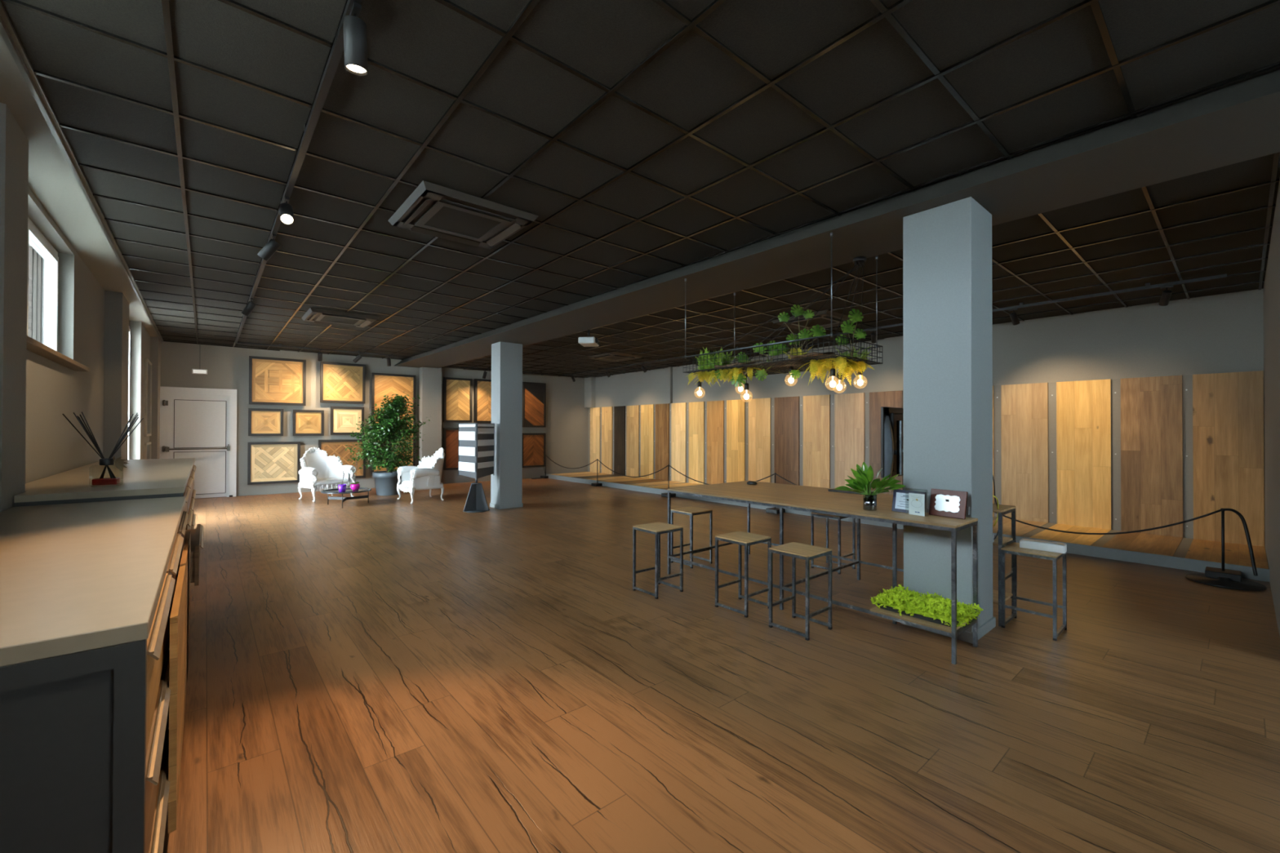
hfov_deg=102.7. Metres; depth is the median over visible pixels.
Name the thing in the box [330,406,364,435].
sample
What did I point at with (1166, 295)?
track spotlight
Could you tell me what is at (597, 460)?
rope
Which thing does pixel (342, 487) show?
orchid pot
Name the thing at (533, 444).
sample
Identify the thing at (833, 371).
socket
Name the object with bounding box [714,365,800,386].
monstera plant
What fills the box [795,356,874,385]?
fern
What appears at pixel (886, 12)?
ceiling grid
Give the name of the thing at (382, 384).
sample
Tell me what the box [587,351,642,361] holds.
air conditioner
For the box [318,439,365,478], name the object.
sample
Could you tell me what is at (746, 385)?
socket
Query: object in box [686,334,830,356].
rod
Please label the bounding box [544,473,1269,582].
trim
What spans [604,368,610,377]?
track spotlight
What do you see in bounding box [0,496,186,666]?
countertop
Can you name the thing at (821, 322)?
grille
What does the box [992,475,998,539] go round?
power cable
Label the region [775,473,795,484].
rope
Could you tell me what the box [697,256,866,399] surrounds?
pendant bulb
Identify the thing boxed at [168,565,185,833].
board
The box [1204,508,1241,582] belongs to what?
barrier post
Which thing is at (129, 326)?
window
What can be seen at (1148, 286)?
track
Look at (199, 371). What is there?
exit light
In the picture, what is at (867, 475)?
flower
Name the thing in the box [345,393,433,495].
potted plant
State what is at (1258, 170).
ceiling
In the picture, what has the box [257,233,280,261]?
track spotlight
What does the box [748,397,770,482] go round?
panel
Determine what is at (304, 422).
sample
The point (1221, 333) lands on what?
wall
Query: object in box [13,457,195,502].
countertop
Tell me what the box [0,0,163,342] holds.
trim
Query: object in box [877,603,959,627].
tray
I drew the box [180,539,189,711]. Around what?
board
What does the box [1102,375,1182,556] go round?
panel
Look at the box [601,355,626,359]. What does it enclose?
grille
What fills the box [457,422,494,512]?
stand
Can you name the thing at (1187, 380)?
trim
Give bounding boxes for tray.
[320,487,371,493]
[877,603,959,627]
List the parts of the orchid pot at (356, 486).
pot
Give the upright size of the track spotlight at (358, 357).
0.223 m
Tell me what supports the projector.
hanging from the ceiling at (1258, 170)
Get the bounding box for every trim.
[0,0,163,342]
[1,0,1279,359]
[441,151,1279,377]
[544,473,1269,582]
[549,471,1269,568]
[588,374,1265,546]
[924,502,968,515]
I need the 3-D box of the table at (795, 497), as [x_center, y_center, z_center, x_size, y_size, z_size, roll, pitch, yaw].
[1.662,1.087,4.718,1.346,0.885,2.671,0,-1,-40]
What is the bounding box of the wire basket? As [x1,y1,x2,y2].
[683,334,882,377]
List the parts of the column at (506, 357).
trim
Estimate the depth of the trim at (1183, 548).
6.58 m
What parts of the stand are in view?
foot plate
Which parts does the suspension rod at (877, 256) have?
rod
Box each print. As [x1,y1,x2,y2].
[146,363,150,434]
[146,444,149,458]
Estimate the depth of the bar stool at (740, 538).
4.29 m
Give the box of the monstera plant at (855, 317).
[835,308,866,356]
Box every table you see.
[320,487,371,508]
[667,480,1015,664]
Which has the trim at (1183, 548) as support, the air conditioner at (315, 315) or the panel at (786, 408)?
the panel at (786, 408)
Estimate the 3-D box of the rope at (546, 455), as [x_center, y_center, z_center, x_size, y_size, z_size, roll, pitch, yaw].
[-2.026,1.045,14.738,0.019,0.339,2.808,0,-1,-40]
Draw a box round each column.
[489,342,523,509]
[901,196,995,644]
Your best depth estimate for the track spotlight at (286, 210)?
3.86 m
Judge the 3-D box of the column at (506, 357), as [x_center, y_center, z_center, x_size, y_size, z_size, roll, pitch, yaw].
[-2.582,-0.021,9.902,0.488,3.152,0.428,0,-1,-40]
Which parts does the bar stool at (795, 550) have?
leg, foot rail, floor rail, leg, seat, seat frame, leg, floor rail, foot rail, leg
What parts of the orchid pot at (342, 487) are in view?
pot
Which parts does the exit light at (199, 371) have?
plate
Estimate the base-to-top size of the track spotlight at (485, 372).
0.246 m
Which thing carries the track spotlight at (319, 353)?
hanging from the track at (337, 49)
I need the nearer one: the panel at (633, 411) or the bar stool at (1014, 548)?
the bar stool at (1014, 548)
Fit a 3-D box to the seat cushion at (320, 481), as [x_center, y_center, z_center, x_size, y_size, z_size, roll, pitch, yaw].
[-6.753,1.158,10.978,0.662,0.082,0.722,0,0,29]
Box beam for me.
[394,69,1279,368]
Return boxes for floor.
[163,478,1279,852]
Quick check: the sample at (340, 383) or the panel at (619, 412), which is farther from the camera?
the panel at (619, 412)
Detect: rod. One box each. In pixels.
[684,278,686,358]
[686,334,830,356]
[830,232,833,337]
[875,255,878,348]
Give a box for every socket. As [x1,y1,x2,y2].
[697,380,702,386]
[744,382,748,390]
[788,366,793,373]
[830,368,835,376]
[836,372,841,380]
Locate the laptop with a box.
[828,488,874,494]
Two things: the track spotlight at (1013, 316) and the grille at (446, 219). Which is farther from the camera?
the track spotlight at (1013, 316)
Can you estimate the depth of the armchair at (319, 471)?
11.10 m
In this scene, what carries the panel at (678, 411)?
on the trim at (1183, 548)
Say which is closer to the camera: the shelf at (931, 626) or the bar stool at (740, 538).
the shelf at (931, 626)
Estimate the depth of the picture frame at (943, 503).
3.60 m
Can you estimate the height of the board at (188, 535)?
0.724 m
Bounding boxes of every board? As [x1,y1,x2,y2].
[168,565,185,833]
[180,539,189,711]
[182,530,191,677]
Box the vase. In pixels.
[862,493,876,511]
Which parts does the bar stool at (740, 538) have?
leg, foot rail, floor rail, leg, seat, seat frame, leg, floor rail, foot rail, leg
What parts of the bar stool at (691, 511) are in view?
leg, floor rail, foot rail, leg, seat frame, seat, leg, floor rail, leg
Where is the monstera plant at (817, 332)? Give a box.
[777,304,826,355]
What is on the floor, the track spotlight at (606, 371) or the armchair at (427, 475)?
the armchair at (427, 475)
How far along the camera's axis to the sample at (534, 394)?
15.67 m
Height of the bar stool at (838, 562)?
0.600 m
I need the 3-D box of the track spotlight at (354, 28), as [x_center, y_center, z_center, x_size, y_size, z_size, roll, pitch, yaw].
[-1.205,-1.635,2.167,0.090,0.245,0.109,0,0,-1]
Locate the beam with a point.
(1240, 122)
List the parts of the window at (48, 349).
roller shutter rail, sill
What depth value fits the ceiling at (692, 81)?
3.04 m
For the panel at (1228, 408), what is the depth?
6.25 m
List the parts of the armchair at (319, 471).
leg, armrest, leg, carved arm, backrest, seat, armrest, carved arm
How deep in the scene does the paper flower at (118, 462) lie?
3.49 m
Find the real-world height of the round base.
0.050 m
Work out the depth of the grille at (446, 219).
4.41 m
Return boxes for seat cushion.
[316,477,349,484]
[401,480,440,485]
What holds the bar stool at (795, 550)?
on the floor
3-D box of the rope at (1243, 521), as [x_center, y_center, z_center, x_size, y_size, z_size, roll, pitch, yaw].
[5.954,1.139,5.076,0.082,0.636,0.226,0,-1,-40]
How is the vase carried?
on the table at (795, 497)
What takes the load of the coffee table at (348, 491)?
on the floor
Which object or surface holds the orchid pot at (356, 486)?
on the coffee table at (348, 491)
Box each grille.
[320,315,359,324]
[424,206,500,238]
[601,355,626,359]
[794,318,835,327]
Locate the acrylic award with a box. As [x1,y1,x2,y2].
[908,493,924,516]
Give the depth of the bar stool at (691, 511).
5.72 m
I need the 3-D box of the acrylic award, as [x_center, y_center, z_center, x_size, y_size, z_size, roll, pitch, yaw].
[1.989,0.542,3.676,0.022,0.190,0.155,0,0,-35]
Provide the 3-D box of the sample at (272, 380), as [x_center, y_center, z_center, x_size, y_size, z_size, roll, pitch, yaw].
[-8.336,-1.035,11.779,1.070,1.080,0.085,0,0,-37]
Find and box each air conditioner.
[301,307,378,328]
[387,180,538,248]
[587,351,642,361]
[771,309,857,330]
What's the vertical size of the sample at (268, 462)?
0.950 m
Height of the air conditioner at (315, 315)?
0.076 m
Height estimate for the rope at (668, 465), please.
0.359 m
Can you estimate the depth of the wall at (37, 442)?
4.75 m
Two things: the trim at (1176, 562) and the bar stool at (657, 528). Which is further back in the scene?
the trim at (1176, 562)
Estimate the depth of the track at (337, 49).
3.07 m
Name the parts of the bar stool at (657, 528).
leg, floor rail, foot rail, leg, seat, seat frame, leg, floor rail, foot rail, leg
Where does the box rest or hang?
on the bar stool at (1014, 548)
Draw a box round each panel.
[551,407,599,475]
[564,406,613,476]
[574,405,625,478]
[585,404,639,480]
[600,404,653,482]
[613,403,669,484]
[628,402,686,486]
[644,401,704,488]
[663,400,724,489]
[724,399,745,482]
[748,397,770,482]
[772,396,799,485]
[800,394,830,488]
[834,392,864,488]
[866,391,902,494]
[992,382,1048,536]
[992,385,994,516]
[1029,378,1111,545]
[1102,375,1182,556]
[1184,370,1268,568]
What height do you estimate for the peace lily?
0.363 m
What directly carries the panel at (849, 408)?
on the trim at (1183, 548)
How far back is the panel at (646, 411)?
14.52 m
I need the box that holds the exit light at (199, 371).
[191,364,207,374]
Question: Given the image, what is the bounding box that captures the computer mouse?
[746,480,756,484]
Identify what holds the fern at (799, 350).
on the wire basket
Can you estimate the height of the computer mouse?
0.052 m
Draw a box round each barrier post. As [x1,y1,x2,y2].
[540,454,548,478]
[591,458,602,486]
[661,464,675,497]
[765,472,784,514]
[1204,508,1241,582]
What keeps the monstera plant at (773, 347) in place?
on the wire basket
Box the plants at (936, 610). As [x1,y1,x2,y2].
[870,583,983,628]
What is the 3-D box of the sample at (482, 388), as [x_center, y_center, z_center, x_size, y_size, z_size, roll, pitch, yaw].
[-4.396,-0.730,14.807,0.780,1.250,0.085,0,0,-37]
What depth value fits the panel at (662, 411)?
14.04 m
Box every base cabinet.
[0,496,188,852]
[13,457,203,586]
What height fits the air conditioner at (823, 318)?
0.076 m
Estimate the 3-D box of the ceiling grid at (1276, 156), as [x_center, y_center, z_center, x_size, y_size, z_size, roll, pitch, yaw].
[0.943,-1.638,10.077,4.860,0.016,14.470,0,-1,-40]
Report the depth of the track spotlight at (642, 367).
12.77 m
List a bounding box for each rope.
[546,455,596,468]
[597,459,667,477]
[668,465,774,484]
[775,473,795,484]
[993,509,1221,534]
[1224,508,1257,576]
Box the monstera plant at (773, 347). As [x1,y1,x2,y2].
[736,340,786,363]
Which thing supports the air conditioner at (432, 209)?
attached to the ceiling at (692, 81)
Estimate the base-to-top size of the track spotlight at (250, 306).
0.240 m
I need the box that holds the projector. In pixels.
[577,328,599,346]
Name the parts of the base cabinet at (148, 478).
drawer, drawer, drawer, drawer, drawer, drawer, drawer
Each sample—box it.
[247,441,300,484]
[248,355,306,405]
[248,408,283,435]
[292,409,324,435]
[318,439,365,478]
[320,361,365,404]
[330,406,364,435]
[370,372,415,475]
[443,377,472,422]
[443,427,458,470]
[474,378,491,422]
[522,382,546,427]
[522,433,546,467]
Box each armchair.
[297,447,355,502]
[396,447,444,503]
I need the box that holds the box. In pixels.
[1019,538,1066,553]
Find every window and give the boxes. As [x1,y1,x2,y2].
[26,217,88,371]
[128,326,130,459]
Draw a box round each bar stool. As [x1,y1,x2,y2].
[632,521,683,599]
[670,506,712,568]
[715,530,771,617]
[768,542,831,640]
[810,512,855,574]
[1000,542,1066,640]
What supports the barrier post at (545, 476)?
on the floor
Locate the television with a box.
[880,406,903,478]
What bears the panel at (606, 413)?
on the trim at (1183, 548)
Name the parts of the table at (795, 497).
leg, rail, leg, leg, rail, rail, rail, frame, leg, leg, leg, rail, leg, leg, rail, rail, leg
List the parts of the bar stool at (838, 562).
leg, floor rail, seat, leg, seat frame, leg, floor rail, foot rail, leg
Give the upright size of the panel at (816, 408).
2.110 m
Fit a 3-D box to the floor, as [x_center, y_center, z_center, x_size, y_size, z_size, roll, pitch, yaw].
[-0.236,1.591,7.138,11.500,0.100,19.200,0,-1,-40]
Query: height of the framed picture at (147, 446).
0.890 m
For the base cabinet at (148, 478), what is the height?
1.100 m
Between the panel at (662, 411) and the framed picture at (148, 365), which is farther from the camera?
the panel at (662, 411)
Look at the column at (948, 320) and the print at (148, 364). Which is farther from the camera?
the print at (148, 364)
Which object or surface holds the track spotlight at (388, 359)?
hanging from the track at (337, 49)
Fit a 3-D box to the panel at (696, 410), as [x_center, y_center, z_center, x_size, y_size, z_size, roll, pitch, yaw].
[0.852,0.422,12.641,1.536,2.110,0.593,0,-1,-40]
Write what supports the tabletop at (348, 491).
on the coffee table at (348, 491)
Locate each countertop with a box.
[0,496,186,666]
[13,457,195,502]
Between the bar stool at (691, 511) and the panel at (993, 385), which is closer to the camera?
the bar stool at (691, 511)
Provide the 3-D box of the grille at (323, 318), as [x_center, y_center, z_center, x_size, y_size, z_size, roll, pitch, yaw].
[-4.886,-1.741,8.329,0.490,0.011,0.490,0,-1,-40]
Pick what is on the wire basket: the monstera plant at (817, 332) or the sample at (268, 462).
the monstera plant at (817, 332)
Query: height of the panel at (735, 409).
2.110 m
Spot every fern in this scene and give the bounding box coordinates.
[684,367,760,386]
[695,346,733,371]
[782,346,811,358]
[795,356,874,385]
[835,346,871,361]
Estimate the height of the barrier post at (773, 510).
0.718 m
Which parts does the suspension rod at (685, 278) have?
rod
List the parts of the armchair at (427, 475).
leg, carved arm, armrest, carved arm, leg, seat, armrest, backrest, leg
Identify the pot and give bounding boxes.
[337,471,346,492]
[350,461,359,490]
[372,470,401,495]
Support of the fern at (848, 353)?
on the wire basket
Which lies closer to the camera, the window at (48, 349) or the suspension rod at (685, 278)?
the window at (48, 349)
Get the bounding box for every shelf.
[870,605,973,633]
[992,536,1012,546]
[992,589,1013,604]
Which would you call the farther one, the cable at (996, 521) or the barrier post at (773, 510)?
the barrier post at (773, 510)
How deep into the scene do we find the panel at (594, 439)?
16.48 m
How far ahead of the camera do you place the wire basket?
4.85 m
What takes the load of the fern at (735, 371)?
hanging from the wire basket
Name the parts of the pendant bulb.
pendant bulb, pendant bulb, pendant bulb, pendant bulb, pendant bulb, lamp canopy, pendant bulb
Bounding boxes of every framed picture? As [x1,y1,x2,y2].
[143,441,151,459]
[144,358,151,436]
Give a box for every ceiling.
[0,0,1279,359]
[445,153,1279,377]
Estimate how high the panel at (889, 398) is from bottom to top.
2.110 m
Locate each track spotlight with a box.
[241,297,256,316]
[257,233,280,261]
[279,196,293,225]
[317,350,322,361]
[342,1,368,75]
[352,353,361,363]
[386,355,391,366]
[482,369,487,378]
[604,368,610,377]
[640,364,647,373]
[870,329,875,343]
[1008,308,1019,325]
[1159,284,1173,306]
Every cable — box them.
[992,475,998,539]
[992,495,998,526]
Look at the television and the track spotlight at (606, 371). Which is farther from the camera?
the track spotlight at (606, 371)
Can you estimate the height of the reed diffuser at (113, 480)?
0.509 m
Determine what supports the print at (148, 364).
attached to the framed picture at (148, 365)
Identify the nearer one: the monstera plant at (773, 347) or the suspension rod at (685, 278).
the monstera plant at (773, 347)
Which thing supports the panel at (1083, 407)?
on the trim at (1183, 548)
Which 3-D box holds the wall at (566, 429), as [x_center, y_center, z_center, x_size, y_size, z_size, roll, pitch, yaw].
[-6.014,-0.102,13.721,11.228,3.350,0.597,0,-1,-38]
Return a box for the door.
[159,386,236,498]
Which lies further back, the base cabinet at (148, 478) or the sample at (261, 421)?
the sample at (261, 421)
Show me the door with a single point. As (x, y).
(200, 424)
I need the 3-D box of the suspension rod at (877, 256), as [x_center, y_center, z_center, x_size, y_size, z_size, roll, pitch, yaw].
[2.247,-1.181,4.852,0.024,0.875,0.024,0,-1,-40]
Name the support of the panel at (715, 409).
on the trim at (1183, 548)
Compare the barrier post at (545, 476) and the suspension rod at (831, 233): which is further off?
the barrier post at (545, 476)
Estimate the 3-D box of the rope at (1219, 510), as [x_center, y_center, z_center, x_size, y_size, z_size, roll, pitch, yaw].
[5.098,1.052,6.114,0.019,0.438,2.482,0,-1,-39]
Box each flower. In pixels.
[112,455,128,471]
[862,464,882,477]
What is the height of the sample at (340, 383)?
0.980 m
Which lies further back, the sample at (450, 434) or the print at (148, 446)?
the sample at (450, 434)
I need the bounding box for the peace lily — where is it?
[835,462,906,511]
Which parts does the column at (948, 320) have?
trim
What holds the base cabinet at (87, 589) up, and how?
on the floor
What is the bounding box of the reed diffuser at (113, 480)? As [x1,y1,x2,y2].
[62,411,143,485]
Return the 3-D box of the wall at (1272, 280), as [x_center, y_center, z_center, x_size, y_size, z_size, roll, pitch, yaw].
[7.079,-0.143,3.407,4.600,3.350,3.630,0,-1,-40]
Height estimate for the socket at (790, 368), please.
0.071 m
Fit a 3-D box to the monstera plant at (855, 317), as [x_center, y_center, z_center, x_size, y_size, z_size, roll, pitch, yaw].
[1.960,-0.854,4.744,0.257,0.461,0.134,0,0,3]
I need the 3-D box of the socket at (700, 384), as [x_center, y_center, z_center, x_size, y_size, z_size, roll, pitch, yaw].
[0.666,-0.476,5.710,0.046,0.071,0.046,0,-1,-40]
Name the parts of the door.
panel, panel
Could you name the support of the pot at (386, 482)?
on the floor
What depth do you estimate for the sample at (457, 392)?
14.26 m
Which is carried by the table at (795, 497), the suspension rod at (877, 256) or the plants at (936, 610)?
the plants at (936, 610)
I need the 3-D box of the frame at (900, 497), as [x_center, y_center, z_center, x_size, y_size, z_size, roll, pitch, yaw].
[1.990,0.556,3.779,0.061,0.165,0.235,0,0,-33]
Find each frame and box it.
[891,488,925,513]
[928,488,968,519]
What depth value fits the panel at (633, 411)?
15.02 m
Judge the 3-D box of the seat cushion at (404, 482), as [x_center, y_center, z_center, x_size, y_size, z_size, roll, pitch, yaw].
[-4.612,1.161,10.769,0.662,0.082,0.722,0,-1,-42]
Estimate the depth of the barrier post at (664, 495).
11.47 m
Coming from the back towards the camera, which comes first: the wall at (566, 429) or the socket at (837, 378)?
the wall at (566, 429)
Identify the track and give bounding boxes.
[235,0,393,356]
[459,273,1226,375]
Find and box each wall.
[0,102,160,512]
[160,341,588,498]
[584,288,1263,471]
[1263,180,1279,636]
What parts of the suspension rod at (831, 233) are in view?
rod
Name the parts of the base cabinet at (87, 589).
drawer, drawer, drawer, drawer, drawer, drawer, drawer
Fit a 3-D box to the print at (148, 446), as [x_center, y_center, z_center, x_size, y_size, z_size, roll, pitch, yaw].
[-9.179,0.742,9.519,0.014,0.810,0.920,0,-1,-40]
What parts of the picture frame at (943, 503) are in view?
silver plate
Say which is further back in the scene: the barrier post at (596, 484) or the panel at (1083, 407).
the barrier post at (596, 484)
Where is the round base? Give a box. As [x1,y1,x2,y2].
[1185,573,1266,591]
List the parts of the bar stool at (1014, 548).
leg, floor rail, leg, foot rail, seat, seat frame, foot rail, leg, floor rail, leg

